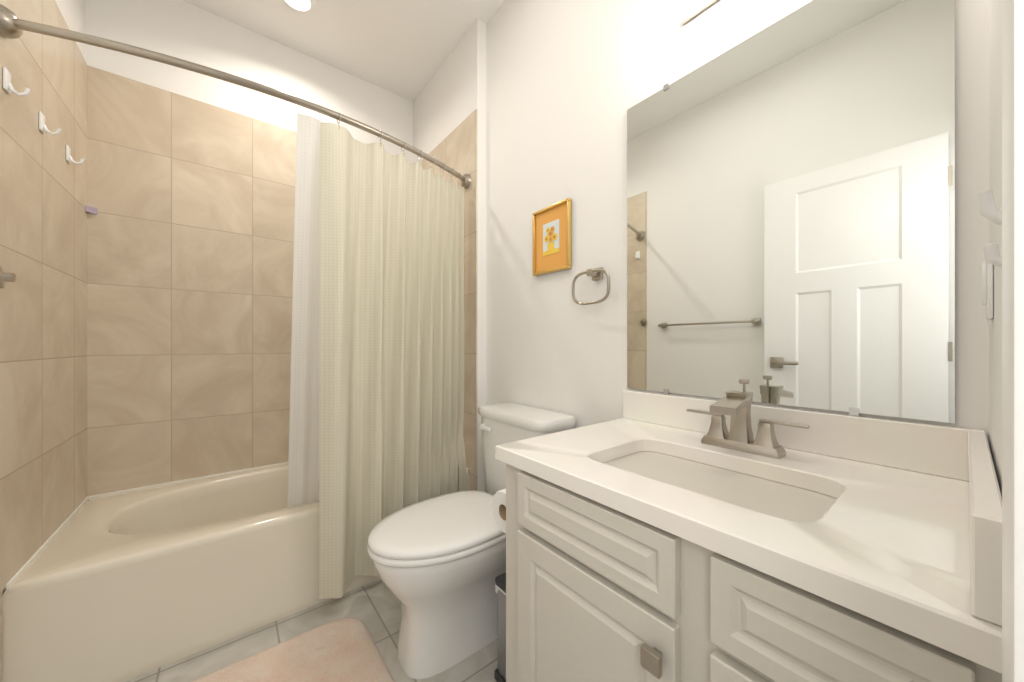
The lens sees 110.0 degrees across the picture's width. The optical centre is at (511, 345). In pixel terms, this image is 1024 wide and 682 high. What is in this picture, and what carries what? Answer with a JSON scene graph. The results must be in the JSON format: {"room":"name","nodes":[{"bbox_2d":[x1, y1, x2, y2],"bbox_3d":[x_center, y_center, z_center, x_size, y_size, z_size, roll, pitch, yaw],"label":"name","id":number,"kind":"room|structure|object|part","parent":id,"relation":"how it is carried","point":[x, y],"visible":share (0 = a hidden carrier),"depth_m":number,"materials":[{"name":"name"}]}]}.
{"room":"bathroom","nodes":[
{"label":"bathroom","id":0,"kind":"room"},
{"bbox_2d":[3,0,84,593],"bbox_3d":[-0.821,-0.330,0.141,0.120,2.780,3.840,0,0,-38],"label":"wall","id":1,"kind":"structure","parent":0,"point":[72,12],"depth_m":1.49,"materials":[{"name":"paint"}]},
{"bbox_2d":[0,592,2,681],"bbox_3d":[-1.392,0.871,0.964,0.008,0.379,0.061,0,0,-38],"label":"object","id":2,"kind":"structure","parent":1,"relation":"attached to","point":[1,637],"depth_m":0.99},
{"bbox_2d":[0,278,3,287],"bbox_3d":[-1.063,-0.150,0.600,0.068,0.040,0.660,0,0,-38],"label":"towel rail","id":3,"kind":"object","parent":1,"relation":"attached to","point":[1,282],"visible":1,"depth_m":0.86,"materials":[{"name":"silver metal"}]},
{"bbox_2d":[0,0,86,593],"bbox_3d":[-1.631,-0.279,1.266,0.008,1.920,0.830,0,0,-38],"label":"tile","id":4,"kind":"structure","parent":1,"relation":"attached to","point":[43,350],"depth_m":1.20,"materials":[{"name":"beige tile"}]},
{"bbox_2d":[0,266,15,282],"bbox_3d":[-1.372,-0.184,0.970,0.030,0.060,0.060,0,0,-38],"label":"shower valve","id":5,"kind":"object","parent":4,"relation":"attached to","point":[8,277],"visible":0.79,"depth_m":0.97,"materials":[{"name":"silver metal"}]},
{"bbox_2d":[3,67,30,96],"bbox_3d":[-1.399,-0.738,1.016,0.044,0.065,0.034,0,0,-38],"label":"hook","id":6,"kind":"object","parent":4,"relation":"attached to","point":[8,87],"visible":1,"depth_m":1.00,"materials":[{"name":"white plastic"}]},
{"bbox_2d":[39,111,60,135],"bbox_3d":[-1.549,-0.738,1.204,0.044,0.065,0.034,0,0,-38],"label":"hook","id":7,"kind":"object","parent":4,"relation":"attached to","point":[42,127],"visible":0.96,"depth_m":1.20,"materials":[{"name":"white plastic"}]},
{"bbox_2d":[66,145,84,164],"bbox_3d":[-1.705,-0.738,1.401,0.044,0.065,0.034,0,0,-38],"label":"hook","id":8,"kind":"object","parent":4,"relation":"attached to","point":[69,158],"visible":1,"depth_m":1.39,"materials":[{"name":"white plastic"}]},
{"bbox_2d":[0,4,470,598],"bbox_3d":[-0.828,0.025,1.474,1.513,1.910,0.362,0,0,-38],"label":"shower curtain","id":9,"kind":"object","parent":4,"relation":"attached to","point":[376,408],"visible":0.94,"depth_m":1.51,"materials":[{"name":"beige fabric"}]},
{"bbox_3d":[-0.781,-0.890,1.415,1.513,0.025,0.195,0,0,-38],"label":"rod","id":10,"kind":"part","parent":9,"relation":"part of","materials":[{"name":"silver metal"}]},
{"bbox_2d":[5,496,88,589],"bbox_3d":[-1.646,0.678,1.297,0.007,0.018,0.747,0,0,-38],"label":"trim","id":11,"kind":"structure","parent":1,"relation":"attached to","point":[26,564],"depth_m":1.19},
{"bbox_2d":[85,0,412,162],"bbox_3d":[-1.310,-0.330,2.126,1.580,2.780,0.120,0,0,-38],"label":"wall","id":12,"kind":"structure","parent":0,"point":[184,30],"depth_m":1.91,"materials":[{"name":"paint"}]},
{"bbox_2d":[86,205,96,213],"bbox_3d":[-1.859,-0.599,1.585,0.029,0.027,0.029,0,0,-38],"label":"corner shelf","id":13,"kind":"object","parent":12,"relation":"attached to","point":[91,210],"visible":1,"depth_m":1.58,"materials":[{"name":"plastic"}]},
{"bbox_2d":[89,462,287,498],"bbox_3d":[-1.288,0.678,2.053,1.508,0.018,0.007,0,0,-38],"label":"trim","id":14,"kind":"structure","parent":12,"relation":"attached to","point":[121,491],"depth_m":1.77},
{"bbox_2d":[87,65,296,495],"bbox_3d":[-1.292,-0.279,2.059,1.508,1.920,0.008,0,0,-38],"label":"tile","id":15,"kind":"structure","parent":12,"relation":"attached to","point":[190,239],"depth_m":1.78,"materials":[{"name":"beige tile"}]},
{"bbox_2d":[125,579,496,681],"bbox_3d":[-0.180,1.110,0.700,1.980,0.100,3.920,0,0,-38],"label":"floor","id":16,"kind":"structure","parent":0,"point":[375,607],"depth_m":1.28,"materials":[{"name":"tile"}]},
{"bbox_2d":[3,464,469,681],"bbox_3d":[-1.052,0.868,1.756,1.518,0.385,0.774,0,0,-38],"label":"bathtub","id":17,"kind":"object","parent":16,"relation":"on","point":[122,586],"visible":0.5,"depth_m":1.24,"materials":[{"name":"ceramic"}]},
{"bbox_2d":[192,617,393,681],"bbox_3d":[-0.735,1.047,0.994,0.735,0.024,0.530,0,0,-38],"label":"bath mat","id":18,"kind":"object","parent":16,"relation":"on","point":[343,650],"visible":0.98,"depth_m":1.18,"materials":[{"name":"beige fabric"}]},
{"bbox_2d":[367,403,575,678],"bbox_3d":[-0.159,0.666,1.348,0.734,0.787,0.456,0,0,-38],"label":"toilet","id":19,"kind":"object","parent":16,"relation":"on","point":[439,562],"visible":0.71,"depth_m":1.19,"materials":[{"name":"ceramic"}]},
{"bbox_3d":[-0.242,0.654,1.282,0.520,0.021,0.384,0,0,-38],"label":"seat","id":20,"kind":"part","parent":19,"relation":"part of","materials":[{"name":"plastic"}]},
{"bbox_3d":[-0.242,0.628,1.282,0.518,0.030,0.382,0,0,-38],"label":"lid","id":21,"kind":"part","parent":19,"relation":"part of","materials":[{"name":"plastic"}]},
{"bbox_3d":[-0.219,0.864,1.300,0.555,0.393,0.368,0,0,-38],"label":"bowl","id":22,"kind":"part","parent":19,"relation":"part of","materials":[{"name":"ceramic"}]},
{"bbox_3d":[-0.117,0.360,1.551,0.010,0.016,0.077,0,0,-38],"label":"lever arm","id":23,"kind":"part","parent":19,"relation":"part of"},
{"bbox_3d":[0.048,0.295,1.512,0.207,0.044,0.456,0,0,-38],"label":"tank lid","id":24,"kind":"part","parent":19,"relation":"part of","materials":[{"name":"ceramic"}]},
{"bbox_2d":[494,572,505,681],"bbox_3d":[0.068,0.897,1.119,0.238,0.325,0.192,0,0,-38],"label":"trash can","id":25,"kind":"object","parent":16,"relation":"on","point":[500,670],"visible":0.23,"depth_m":1.11,"materials":[{"name":"metal"}]},
{"bbox_2d":[492,379,1001,681],"bbox_3d":[0.368,0.572,0.808,0.579,0.977,0.857,0,0,-38],"label":"bathroom vanity","id":26,"kind":"object","parent":16,"relation":"on","point":[734,536],"visible":1,"depth_m":0.59,"materials":[{"name":"paint"}]},
{"bbox_3d":[0.136,0.693,0.693,0.019,0.525,0.375,0,0,-38],"label":"door","id":27,"kind":"part","parent":26,"relation":"part of","materials":[{"name":"paint"}]},
{"bbox_3d":[0.213,0.482,0.548,0.012,0.032,0.032,0,0,-38],"label":"knob door","id":28,"kind":"part","parent":26,"relation":"part of","materials":[{"name":"silver metal"}]},
{"bbox_3d":[0.223,0.482,0.556,0.016,0.012,0.012,0,0,-38],"label":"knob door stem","id":29,"kind":"part","parent":26,"relation":"part of","materials":[{"name":"silver metal"}]},
{"bbox_2d":[686,379,809,459],"bbox_3d":[0.522,0.167,0.841,0.136,0.167,0.258,0,0,-38],"label":"faucet","id":30,"kind":"object","parent":26,"relation":"on","point":[739,443],"depth_m":0.84,"materials":[{"name":"silver metal"}]},
{"bbox_3d":[0.354,0.558,0.417,0.019,0.253,0.227,0,0,-38],"label":"drawer","id":31,"kind":"part","parent":26,"relation":"part of","materials":[{"name":"paint"}]},
{"bbox_3d":[0.354,0.355,0.417,0.019,0.120,0.227,0,0,-38],"label":"drawer","id":32,"kind":"part","parent":26,"relation":"part of","materials":[{"name":"paint"}]},
{"bbox_2d":[184,0,504,101],"bbox_3d":[-0.180,-1.770,0.700,1.980,0.100,3.920,0,0,-38],"label":"ceiling","id":33,"kind":"structure","parent":0,"point":[403,48],"depth_m":1.95,"materials":[{"name":"paint"}]},
{"bbox_2d":[284,0,316,10],"bbox_3d":[-1.054,-1.705,1.755,0.176,0.030,0.176,0,0,-38],"label":"recessed light","id":34,"kind":"object","parent":33,"relation":"in","point":[303,5],"depth_m":1.79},
{"bbox_2d":[413,18,485,491],"bbox_3d":[-0.418,-0.330,2.227,0.056,2.780,0.830,0,0,-38],"label":"wall","id":35,"kind":"structure","parent":0,"point":[450,98],"depth_m":1.93,"materials":[{"name":"paint"}]},
{"bbox_2d":[421,109,476,474],"bbox_3d":[-0.443,-0.279,2.207,0.008,1.920,0.830,0,0,-38],"label":"tile","id":36,"kind":"structure","parent":35,"relation":"attached to","point":[455,149],"depth_m":1.94,"materials":[{"name":"beige tile"}]},
{"bbox_2d":[470,472,476,490],"bbox_3d":[-0.204,0.871,1.906,0.008,0.379,0.061,0,0,-38],"label":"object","id":37,"kind":"structure","parent":35,"relation":"attached to","point":[473,481],"depth_m":1.90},
{"bbox_2d":[486,0,988,443],"bbox_3d":[0.201,-0.330,1.588,0.120,2.780,2.840,0,0,-38],"label":"wall","id":38,"kind":"structure","parent":0,"point":[569,83],"depth_m":1.37,"materials":[{"name":"paint"}]},
{"bbox_2d":[533,198,571,275],"bbox_3d":[0.166,-0.448,1.518,0.020,0.280,0.218,0,0,-38],"label":"picture frame","id":39,"kind":"object","parent":38,"relation":"attached to","point":[552,238],"visible":1,"depth_m":1.51,"materials":[{"name":"gold metal"}]},
{"bbox_2d":[543,218,559,256],"bbox_3d":[0.165,-0.453,1.518,0.001,0.136,0.096,0,0,-38],"label":"print","id":40,"kind":"object","parent":39,"relation":"attached to","point":[551,227],"depth_m":1.51,"materials":[{"name":"paper"}]},
{"bbox_2d":[572,267,609,304],"bbox_3d":[0.301,-0.217,1.320,0.054,0.140,0.175,0,0,-38],"label":"towel ring","id":41,"kind":"object","parent":38,"relation":"attached to","point":[596,273],"visible":1,"depth_m":1.31,"materials":[{"name":"silver metal"}]},
{"bbox_3d":[0.296,-0.265,1.317,0.043,0.024,0.024,0,0,-38],"label":"post","id":42,"kind":"part","parent":41,"relation":"part of","materials":[{"name":"silver metal"}]},
{"bbox_2d":[656,0,717,25],"bbox_3d":[0.578,-1.004,0.911,0.126,0.083,0.390,0,0,-38],"label":"sconce","id":43,"kind":"object","parent":38,"relation":"attached to","point":[675,12],"visible":1,"depth_m":1.03,"materials":[{"name":"white glass"}]},
{"bbox_3d":[0.620,-1.004,0.944,0.020,0.071,0.350,0,0,-38],"label":"plate","id":44,"kind":"part","parent":43,"relation":"part of","materials":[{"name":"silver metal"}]},
{"bbox_2d":[627,0,954,422],"bbox_3d":[0.617,-0.331,0.956,0.008,0.970,0.709,0,0,-38],"label":"mirror","id":45,"kind":"object","parent":38,"relation":"attached to","point":[790,209],"visible":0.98,"depth_m":0.85,"materials":[{"name":"clear glass"}]},
{"bbox_2d":[622,389,985,484],"bbox_3d":[0.620,0.203,0.941,0.020,0.095,0.752,0,0,-38],"label":"backsplash","id":46,"kind":"structure","parent":38,"relation":"attached to","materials":[{"name":"stone"}]},
{"bbox_2d":[989,0,1001,496],"bbox_3d":[0.599,-0.330,0.362,0.780,2.780,0.120,0,0,-38],"label":"wall","id":47,"kind":"structure","parent":0,"point":[995,230],"depth_m":0.50,"materials":[{"name":"paint"}]},
{"bbox_2d":[982,243,993,320],"bbox_3d":[0.750,-0.098,0.565,0.070,0.115,0.010,0,0,-38],"label":"light switch","id":48,"kind":"object","parent":47,"relation":"attached to","point":[987,284],"visible":0.85,"depth_m":0.54,"materials":[{"name":"white plastic"}]},
{"bbox_2d":[975,190,1001,266],"bbox_3d":[0.358,-0.080,0.263,0.024,0.070,0.022,0,0,-38],"label":"robe hook","id":49,"kind":"object","parent":47,"relation":"attached to","point":[989,210],"visible":0.44,"depth_m":0.26,"materials":[{"name":"white plastic"}]},
{"bbox_2d":[1002,0,1023,681],"bbox_3d":[0.271,0.000,0.188,0.070,2.120,0.014,0,0,-38],"label":"door frame","id":50,"kind":"structure","parent":47,"relation":"attached to","point":[1012,340],"depth_m":0.17,"materials":[{"name":"paint"}]}
]}

